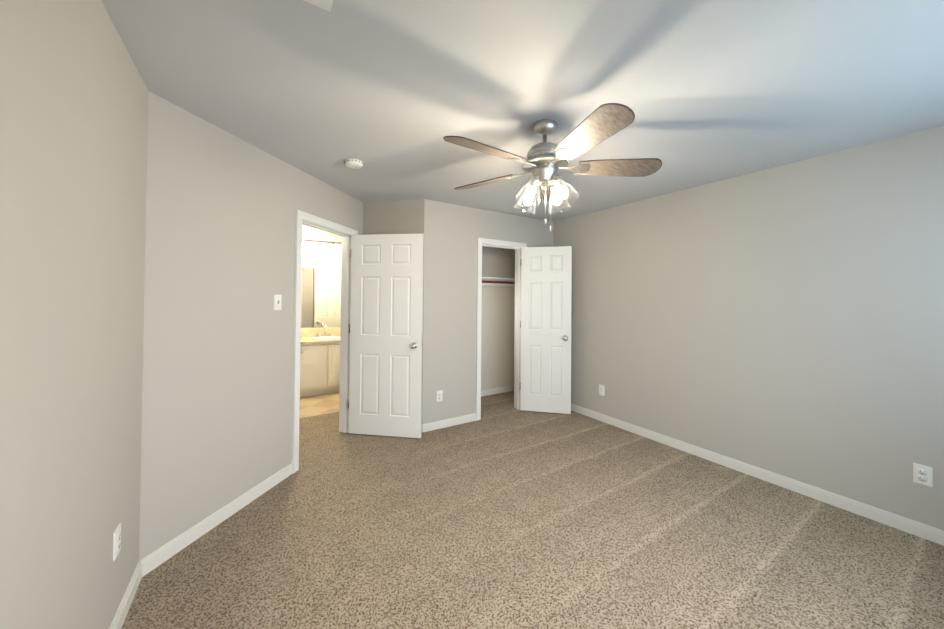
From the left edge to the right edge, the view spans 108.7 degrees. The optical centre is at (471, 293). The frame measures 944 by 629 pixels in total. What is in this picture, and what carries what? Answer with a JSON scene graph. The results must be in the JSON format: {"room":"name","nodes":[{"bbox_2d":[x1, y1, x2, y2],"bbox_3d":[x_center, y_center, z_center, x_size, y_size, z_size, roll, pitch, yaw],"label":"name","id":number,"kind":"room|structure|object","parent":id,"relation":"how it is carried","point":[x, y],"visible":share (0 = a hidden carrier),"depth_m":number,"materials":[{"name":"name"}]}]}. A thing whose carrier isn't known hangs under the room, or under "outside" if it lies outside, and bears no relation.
{"room":"empty bedroom","nodes":[
{"label":"empty bedroom","id":0,"kind":"room"},
{"bbox_2d":[0,0,148,628],"bbox_3d":[-0.934,0.185,0.473,0.115,2.440,2.934,1,-1,-32],"label":"wall","id":1,"kind":"structure","parent":0,"point":[74,91],"depth_m":1.02,"materials":[{"name":"grey paint"}]},
{"bbox_2d":[113,523,120,560],"bbox_3d":[-1.466,1.027,1.403,0.010,0.115,0.070,1,-1,-32],"label":"outlet","id":2,"kind":"object","parent":1,"relation":"attached to","point":[116,541],"visible":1,"depth_m":1.39,"materials":[{"name":"white plastic"}]},
{"bbox_2d":[139,91,362,560],"bbox_3d":[-1.470,0.208,2.771,0.115,2.440,2.167,0,-1,12],"label":"wall","id":3,"kind":"structure","parent":0,"point":[222,205],"depth_m":2.06,"materials":[{"name":"grey paint"}]},
{"bbox_2d":[274,295,281,309],"bbox_3d":[-1.459,0.066,2.543,0.052,0.115,0.052,1,-1,-32],"label":"light switch","id":4,"kind":"object","parent":3,"relation":"attached to","point":[277,301],"visible":1,"depth_m":2.54,"materials":[{"name":"white plastic"}]},
{"bbox_2d":[292,210,357,473],"bbox_3d":[-1.387,0.384,3.152,0.161,2.100,0.892,0,-1,12],"label":"door frame","id":5,"kind":"structure","parent":3,"relation":"attached to","point":[313,221],"depth_m":3.13,"materials":[{"name":"white wood"}]},
{"bbox_2d":[348,233,423,437],"bbox_3d":[-0.870,0.414,3.426,0.615,2.030,0.542,1,-1,-32],"label":"bathroom door","id":6,"kind":"structure","parent":3,"relation":"in","point":[386,334],"depth_m":3.42,"materials":[{"name":"white painted wood"},{"name":"brushed nickel"}]},
{"bbox_2d":[109,385,943,628],"bbox_3d":[0.252,1.396,2.268,3.856,0.082,4.470,1,-1,-32],"label":"baseboard","id":7,"kind":"structure","parent":3,"relation":"attached to","point":[160,555],"depth_m":2.30,"materials":[{"name":"white wood"}]},
{"bbox_2d":[299,392,338,417],"bbox_3d":[-2.571,1.489,4.471,3.200,0.100,1.580,1,-1,-32],"label":"floor","id":8,"kind":"structure","parent":0,"point":[318,405],"depth_m":4.37,"materials":[{"name":"beige tile"}]},
{"bbox_2d":[300,340,339,397],"bbox_3d":[-2.249,1.076,5.009,1.409,0.745,0.614,1,-1,-32],"label":"bathroom vanity","id":9,"kind":"object","parent":8,"relation":"on","point":[319,362],"depth_m":4.76,"materials":[{"name":"white wood"}]},
{"bbox_2d":[301,336,339,343],"bbox_3d":[-2.255,0.686,5.019,1.419,0.035,0.596,1,-1,-32],"label":"countertop","id":10,"kind":"structure","parent":9,"relation":"on","point":[304,339],"depth_m":4.92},
{"bbox_2d":[301,224,341,330],"bbox_3d":[-2.186,0.214,3.796,2.680,2.440,0.115,1,-1,-32],"label":"wall","id":11,"kind":"structure","parent":0,"point":[318,258],"depth_m":3.97,"materials":[{"name":"beige paint"}]},
{"bbox_2d":[301,328,339,335],"bbox_3d":[-2.409,0.620,5.262,1.419,0.100,0.020,1,-1,-32],"label":"backsplash","id":12,"kind":"structure","parent":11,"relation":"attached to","point":[336,332],"depth_m":5.29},
{"bbox_2d":[301,267,340,327],"bbox_3d":[-2.271,0.065,5.364,1.051,0.925,0.012,1,-1,-32],"label":"bathroom mirror","id":13,"kind":"object","parent":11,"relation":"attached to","point":[320,297],"visible":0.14,"depth_m":5.30,"materials":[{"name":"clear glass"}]},
{"bbox_2d":[302,241,340,250],"bbox_3d":[-2.246,-0.738,5.321,0.900,0.100,0.120,1,-1,-32],"label":"sconce","id":14,"kind":"object","parent":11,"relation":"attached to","point":[321,246],"visible":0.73,"depth_m":5.25,"materials":[{"name":"silver metal"}]},
{"bbox_2d":[302,234,341,244],"bbox_3d":[-1.804,0.380,4.039,0.774,2.122,0.161,1,-1,-32],"label":"door frame","id":15,"kind":"structure","parent":11,"relation":"attached to","point":[320,239],"depth_m":3.99,"materials":[{"name":"white wood"}]},
{"bbox_2d":[363,199,424,393],"bbox_3d":[-0.845,0.225,3.683,0.711,2.440,0.115,0,-1,12],"label":"wall","id":16,"kind":"structure","parent":0,"point":[397,217],"depth_m":3.63,"materials":[{"name":"beige paint"}]},
{"bbox_2d":[422,199,552,423],"bbox_3d":[0.259,0.239,4.108,1.898,2.440,0.115,1,-1,-32],"label":"wall","id":17,"kind":"structure","parent":0,"point":[453,233],"depth_m":3.75,"materials":[{"name":"grey paint"}]},
{"bbox_2d":[436,390,442,401],"bbox_3d":[-0.348,1.102,3.641,0.070,0.115,0.010,1,-1,-32],"label":"outlet","id":18,"kind":"object","parent":17,"relation":"attached to","point":[439,396],"visible":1,"depth_m":3.64,"materials":[{"name":"white plastic"}]},
{"bbox_2d":[476,238,526,420],"bbox_3d":[0.330,0.411,4.152,0.740,2.100,0.161,1,-1,-32],"label":"door frame","id":19,"kind":"structure","parent":17,"relation":"attached to","point":[515,246],"depth_m":4.15,"materials":[{"name":"white wood"}]},
{"bbox_2d":[520,246,571,413],"bbox_3d":[0.913,0.439,4.175,0.479,2.030,0.467,1,-1,-32],"label":"closet door","id":20,"kind":"structure","parent":17,"relation":"in","point":[545,321],"depth_m":4.16,"materials":[{"name":"white painted wood"},{"name":"brushed nickel"}]},
{"bbox_2d":[481,246,514,389],"bbox_3d":[0.057,0.242,4.481,1.839,2.440,0.771,1,-1,-32],"label":"wall","id":21,"kind":"structure","parent":0,"point":[497,336],"depth_m":5.01,"materials":[{"name":"beige paint"}]},
{"bbox_2d":[482,277,514,286],"bbox_3d":[0.042,-0.109,4.617,1.720,0.227,0.300,1,-1,-32],"label":"shelf","id":22,"kind":"object","parent":21,"relation":"attached to","point":[491,281],"depth_m":4.80,"materials":[{"name":"white wood"}]},
{"bbox_2d":[101,0,943,221],"bbox_3d":[-0.473,-1.052,2.848,4.924,0.100,6.600,1,-1,-32],"label":"ceiling","id":23,"kind":"structure","parent":0,"point":[390,94],"depth_m":1.61,"materials":[{"name":"grey paint"}]},
{"bbox_2d":[304,0,332,11],"bbox_3d":[-0.560,-1.018,1.011,0.310,0.015,0.310,1,-1,-32],"label":"ceiling vent","id":24,"kind":"object","parent":23,"relation":"in","point":[325,4],"visible":1,"depth_m":1.19,"materials":[{"name":"white"}]},
{"bbox_2d":[344,158,362,168],"bbox_3d":[-0.905,-0.989,2.595,0.136,0.040,0.136,1,-1,-32],"label":"smoke detector","id":25,"kind":"object","parent":23,"relation":"attached to","point":[353,163],"visible":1,"depth_m":2.56,"materials":[{"name":"white plastic"}]},
{"bbox_2d":[443,103,661,231],"bbox_3d":[0.393,-0.685,1.984,1.256,0.640,1.299,1,-1,-32],"label":"ceiling fan","id":26,"kind":"object","parent":23,"relation":"hanging from","point":[544,162],"visible":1,"depth_m":1.93,"materials":[{"name":"silver metal"}]},
{"bbox_2d":[121,391,943,628],"bbox_3d":[0.170,1.487,2.304,4.352,0.100,5.020,1,-1,-32],"label":"floor carpet","id":27,"kind":"object","parent":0,"point":[503,513],"visible":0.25,"depth_m":1.91,"materials":[{"name":"beige carpet"}]},
{"bbox_2d":[553,125,943,529],"bbox_3d":[1.937,0.245,3.349,0.115,2.440,4.700,1,-1,-32],"label":"wall","id":28,"kind":"structure","parent":0,"point":[786,320],"depth_m":2.54,"materials":[{"name":"grey paint"}]},
{"bbox_2d":[599,385,604,395],"bbox_3d":[1.494,1.115,3.905,0.010,0.115,0.070,1,-1,-32],"label":"outlet","id":29,"kind":"object","parent":28,"relation":"attached to","point":[602,390],"visible":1,"depth_m":3.90,"materials":[{"name":"white plastic"}]},
{"bbox_2d":[913,463,932,486],"bbox_3d":[2.693,1.083,2.024,0.010,0.115,0.070,1,-1,-32],"label":"outlet","id":30,"kind":"object","parent":28,"relation":"attached to","point":[923,474],"visible":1,"depth_m":2.02,"materials":[{"name":"white plastic"}]}
]}

